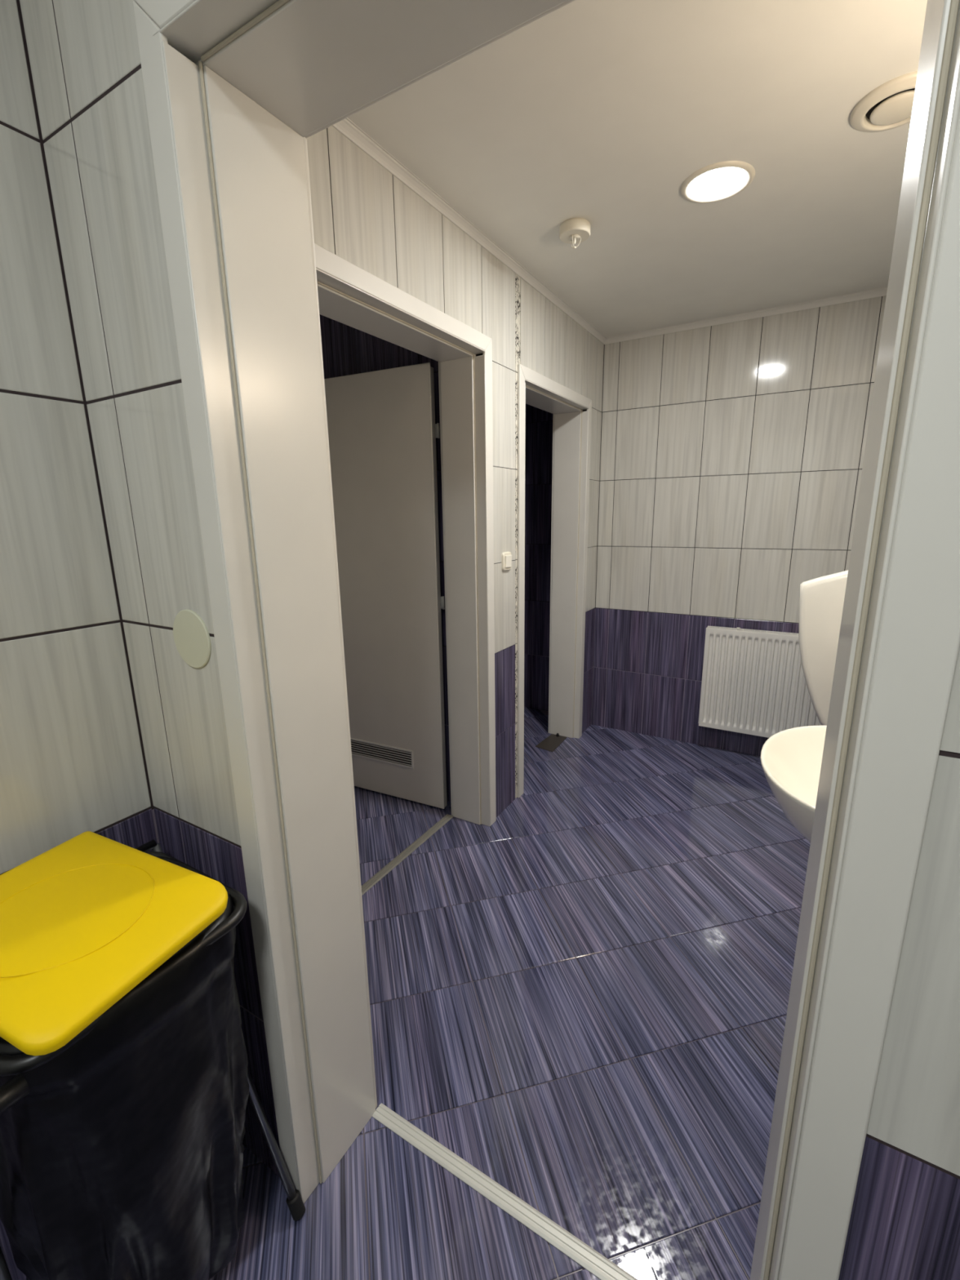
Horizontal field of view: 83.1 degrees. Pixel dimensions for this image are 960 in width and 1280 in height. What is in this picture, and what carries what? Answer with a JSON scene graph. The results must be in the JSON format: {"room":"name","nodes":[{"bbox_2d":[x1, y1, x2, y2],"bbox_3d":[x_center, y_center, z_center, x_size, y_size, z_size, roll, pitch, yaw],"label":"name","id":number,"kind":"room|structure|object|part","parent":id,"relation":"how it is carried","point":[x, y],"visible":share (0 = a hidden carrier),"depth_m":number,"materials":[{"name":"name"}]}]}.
{"room":"public restroom","nodes":[
{"label":"public restroom","id":0,"kind":"room"},
{"bbox_2d":[0,0,604,1279],"bbox_3d":[-0.495,-0.144,1.605,0.199,2.430,4.839,7,15,30],"label":"wall","id":1,"kind":"structure","parent":0,"point":[73,762],"depth_m":1.01,"materials":[{"name":"tile"}]},
{"bbox_2d":[314,243,496,826],"bbox_3d":[-0.295,-0.064,1.976,0.215,2.101,1.042,7,15,30],"label":"door frame","id":2,"kind":"structure","parent":1,"relation":"in","point":[348,295],"depth_m":2.24,"materials":[{"name":"white wood"}]},
{"bbox_3d":[-0.397,-1.061,1.798,0.012,0.060,1.026,7,15,30],"label":"header casing","id":3,"kind":"part","parent":2,"relation":"part of","materials":[{"name":"white wood"}]},
{"bbox_2d":[324,362,447,808],"bbox_3d":[-0.587,-0.194,2.661,0.931,2.030,0.046,6,15,26],"label":"door","id":4,"kind":"structure","parent":2,"relation":"attached to","point":[383,431],"depth_m":2.54,"materials":[{"name":"white wood"}]},
{"bbox_2d":[350,737,413,768],"bbox_3d":[-0.571,0.574,2.814,0.532,0.096,0.005,6,15,26],"label":"vent grille","id":5,"kind":"object","parent":4,"relation":"attached to","point":[367,749],"depth_m":2.78,"materials":[{"name":"metal"}]},
{"bbox_3d":[-0.223,-1.049,1.694,0.012,0.056,1.039,7,15,30],"label":"header casing","id":6,"kind":"part","parent":2,"relation":"part of","materials":[{"name":"white wood"}]},
{"bbox_3d":[-0.135,-0.168,2.432,0.012,2.093,0.060,7,15,30],"label":"casing","id":7,"kind":"part","parent":2,"relation":"part of","materials":[{"name":"white wood"}]},
{"bbox_3d":[0.043,-0.152,2.337,0.012,2.100,0.056,7,15,30],"label":"casing","id":8,"kind":"part","parent":2,"relation":"part of","materials":[{"name":"white wood"}]},
{"bbox_2d":[332,117,606,344],"bbox_3d":[0.069,-1.498,2.092,0.024,0.027,2.666,7,15,30],"label":"crown molding","id":9,"kind":"structure","parent":1,"relation":"attached to","point":[346,126],"depth_m":1.80,"materials":[{"name":"beige plastic"}]},
{"bbox_2d":[501,551,511,570],"bbox_3d":[0.124,-0.353,2.429,0.018,0.082,0.080,7,15,30],"label":"light switch","id":10,"kind":"object","parent":1,"relation":"attached to","point":[506,557],"visible":1,"depth_m":2.41,"materials":[{"name":"beige plastic"}]},
{"bbox_2d":[516,364,591,797],"bbox_3d":[0.330,-0.291,3.005,0.215,2.061,0.922,7,15,30],"label":"door frame","id":11,"kind":"structure","parent":1,"relation":"in","point":[571,425],"depth_m":3.23,"materials":[{"name":"white wood"}]},
{"bbox_3d":[0.195,-0.192,2.591,0.012,2.060,0.052,7,15,30],"label":"casing","id":12,"kind":"part","parent":11,"relation":"part of","materials":[{"name":"white wood"}]},
{"bbox_3d":[0.460,-0.384,3.413,0.012,2.054,0.056,7,15,30],"label":"casing","id":13,"kind":"part","parent":11,"relation":"part of","materials":[{"name":"white wood"}]},
{"bbox_3d":[0.402,-1.259,2.728,0.012,0.052,0.919,7,15,30],"label":"header casing","id":14,"kind":"part","parent":11,"relation":"part of","materials":[{"name":"white wood"}]},
{"bbox_3d":[0.638,-0.367,3.318,0.012,2.060,0.052,7,15,30],"label":"casing","id":15,"kind":"part","parent":11,"relation":"part of","materials":[{"name":"white wood"}]},
{"bbox_2d":[319,314,450,801],"bbox_3d":[-0.523,-0.411,2.760,1.058,2.430,0.100,7,15,30],"label":"doorway","id":16,"kind":"structure","parent":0,"point":[347,350],"depth_m":2.51,"materials":[{"name":"tile"}]},
{"bbox_2d":[19,0,959,1279],"bbox_3d":[0.271,0.072,0.625,2.143,2.430,0.213,7,15,30],"label":"wall","id":17,"kind":"structure","parent":0,"point":[84,57],"depth_m":0.84,"materials":[{"name":"tile"}]},
{"bbox_2d":[173,608,211,668],"bbox_3d":[-0.507,-0.002,0.951,0.106,0.106,0.005,7,15,30],"label":"cover","id":18,"kind":"object","parent":17,"relation":"attached to","point":[192,639],"visible":1,"depth_m":0.95,"materials":[{"name":"white plastic"}]},
{"bbox_2d":[133,0,959,1279],"bbox_3d":[0.024,0.206,0.808,0.941,2.094,0.235,7,15,30],"label":"door frame","id":19,"kind":"structure","parent":17,"relation":"in","point":[235,90],"depth_m":0.73,"materials":[{"name":"white wood"}]},
{"bbox_3d":[-0.048,-0.767,0.483,0.939,0.051,0.011,7,15,30],"label":"header casing","id":20,"kind":"part","parent":19,"relation":"part of","materials":[{"name":"white wood"}]},
{"bbox_3d":[-0.416,0.183,0.936,0.051,2.093,0.011,7,15,30],"label":"casing","id":21,"kind":"part","parent":19,"relation":"part of","materials":[{"name":"white wood"}]},
{"bbox_3d":[-0.296,0.141,1.121,0.055,2.088,0.011,7,15,30],"label":"casing","id":22,"kind":"part","parent":19,"relation":"part of","materials":[{"name":"white wood"}]},
{"bbox_3d":[0.067,-0.805,0.672,0.929,0.055,0.011,7,15,30],"label":"header casing","id":23,"kind":"part","parent":19,"relation":"part of","materials":[{"name":"white wood"}]},
{"bbox_3d":[0.350,0.275,0.492,0.051,2.093,0.011,7,15,30],"label":"casing","id":24,"kind":"part","parent":19,"relation":"part of","materials":[{"name":"white wood"}]},
{"bbox_2d":[208,706,810,1279],"bbox_3d":[-0.039,1.081,1.782,3.865,0.050,5.347,7,15,30],"label":"floor","id":25,"kind":"structure","parent":0,"point":[580,994],"depth_m":1.55,"materials":[{"name":"tile"}]},
{"bbox_2d":[0,831,305,1279],"bbox_3d":[-0.604,0.812,0.927,0.419,0.875,0.448,7,15,30],"label":"trash can","id":26,"kind":"object","parent":25,"relation":"on","point":[86,919],"visible":0.93,"depth_m":0.78,"materials":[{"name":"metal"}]},
{"bbox_3d":[-0.719,0.885,0.794,0.319,0.779,0.017,8,16,33],"label":"leg","id":27,"kind":"part","parent":26,"relation":"part of","materials":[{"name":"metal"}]},
{"bbox_3d":[-0.610,0.417,0.805,0.362,0.050,0.288,5,14,22],"label":"lid","id":28,"kind":"part","parent":26,"relation":"part of","materials":[{"name":"yellow plastic"}]},
{"bbox_2d":[0,856,248,1279],"bbox_3d":[-0.609,0.830,0.946,0.372,0.763,0.363,7,15,30],"label":"bag","id":29,"kind":"object","parent":26,"relation":"hanging from","point":[122,1158],"visible":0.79,"depth_m":0.79,"materials":[{"name":"black plastic"}]},
{"bbox_3d":[-0.521,0.807,1.118,0.319,0.779,0.017,6,15,27],"label":"leg","id":30,"kind":"part","parent":26,"relation":"part of","materials":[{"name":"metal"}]},
{"bbox_2d":[361,813,453,895],"bbox_3d":[-0.375,0.946,2.267,0.040,0.005,0.898,7,15,30],"label":"threshold","id":31,"kind":"object","parent":25,"relation":"on","point":[397,860],"visible":0.66,"depth_m":2.33,"materials":[{"name":"silver metal"}]},
{"bbox_2d":[372,1102,637,1279],"bbox_3d":[0.095,1.201,1.135,0.812,0.005,0.035,7,15,30],"label":"threshold","id":32,"kind":"object","parent":25,"relation":"on","point":[600,1266],"visible":1,"depth_m":1.16,"materials":[{"name":"metal"}]},
{"bbox_2d":[535,733,567,751],"bbox_3d":[0.457,0.647,3.467,0.127,0.022,0.255,7,15,30],"label":"floor plate","id":33,"kind":"object","parent":25,"relation":"on","point":[552,742],"visible":1,"depth_m":3.46,"materials":[{"name":"grey metal"}]},
{"bbox_2d":[524,404,552,711],"bbox_3d":[0.213,-0.702,3.969,1.058,2.430,0.100,7,15,30],"label":"wall","id":34,"kind":"structure","parent":0,"point":[539,422],"depth_m":3.81,"materials":[{"name":"tile"}]},
{"bbox_2d":[347,0,927,337],"bbox_3d":[0.224,-1.520,1.984,3.090,0.060,3.080,7,15,30],"label":"ceiling","id":35,"kind":"structure","parent":0,"point":[600,113],"depth_m":1.52,"materials":[{"name":"paint"}]},
{"bbox_2d":[559,217,591,248],"bbox_3d":[0.339,-1.443,1.939,0.110,0.073,0.110,7,15,30],"label":"smoke detector","id":36,"kind":"object","parent":35,"relation":"attached to","point":[573,231],"visible":1,"depth_m":1.91,"materials":[{"name":"beige plastic"}]},
{"bbox_3d":[0.339,-1.441,1.939,0.040,0.003,0.040,7,15,30],"label":"sensor seat","id":37,"kind":"part","parent":36,"relation":"part of","materials":[{"name":"beige plastic"}]},
{"bbox_2d":[680,160,755,203],"bbox_3d":[0.741,-1.425,1.693,0.214,0.009,0.214,7,15,30],"label":"recessed light","id":38,"kind":"object","parent":35,"relation":"in","point":[722,180],"visible":1,"depth_m":1.68,"materials":[{"name":"beige plastic"}]},
{"bbox_2d":[687,167,747,199],"bbox_3d":[0.741,-1.425,1.693,0.173,0.002,0.173,7,15,30],"label":"diffuser","id":39,"kind":"object","parent":38,"relation":"attached to","point":[713,183],"depth_m":1.69,"materials":[{"name":"white plastic"}]},
{"bbox_2d":[849,71,917,132],"bbox_3d":[1.057,-1.347,1.369,0.204,0.022,0.204,7,15,30],"label":"ceiling vent","id":40,"kind":"object","parent":35,"relation":"in","point":[889,106],"visible":0.7,"depth_m":1.36,"materials":[{"name":"beige plastic"}]},
{"bbox_2d":[591,295,886,755],"bbox_3d":[1.483,-0.526,3.129,1.622,2.430,0.120,7,15,30],"label":"wall","id":41,"kind":"structure","parent":0,"point":[732,454],"depth_m":3.07,"materials":[{"name":"tile"}]},
{"bbox_2d":[604,287,887,344],"bbox_3d":[1.429,-1.682,2.798,1.622,0.027,0.024,7,15,30],"label":"crown molding","id":42,"kind":"structure","parent":41,"relation":"attached to","point":[882,291],"depth_m":2.80,"materials":[{"name":"beige plastic"}]},
{"bbox_2d":[697,626,822,737],"bbox_3d":[1.686,0.249,3.052,0.800,0.614,0.112,7,15,30],"label":"radiator","id":43,"kind":"object","parent":41,"relation":"attached to","point":[753,682],"visible":0.61,"depth_m":3.07,"materials":[{"name":"white metal"}]},
{"bbox_2d":[706,626,799,636],"bbox_3d":[1.674,-0.034,2.974,0.800,0.004,0.075,7,15,30],"label":"grille","id":44,"kind":"object","parent":43,"relation":"attached to","point":[724,630],"depth_m":3.05,"materials":[{"name":"white metal"}]},
{"bbox_3d":[1.522,-0.156,1.529,0.120,2.430,2.666,7,15,30],"label":"wall","id":45,"kind":"structure","parent":0,"visible":0},
{"bbox_2d":[760,725,826,843],"bbox_3d":[0.919,0.393,1.238,0.513,0.190,0.584,7,15,30],"label":"washbasin","id":46,"kind":"object","parent":45,"relation":"attached to","point":[791,759],"visible":0.28,"depth_m":1.36,"materials":[{"name":"white ceramic"}]},
{"bbox_2d":[798,569,848,725],"bbox_3d":[1.482,0.086,2.103,0.473,0.822,0.054,7,15,30],"label":"divider","id":47,"kind":"object","parent":45,"relation":"attached to","point":[821,599],"visible":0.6,"depth_m":2.13,"materials":[{"name":"white ceramic"}]}
]}

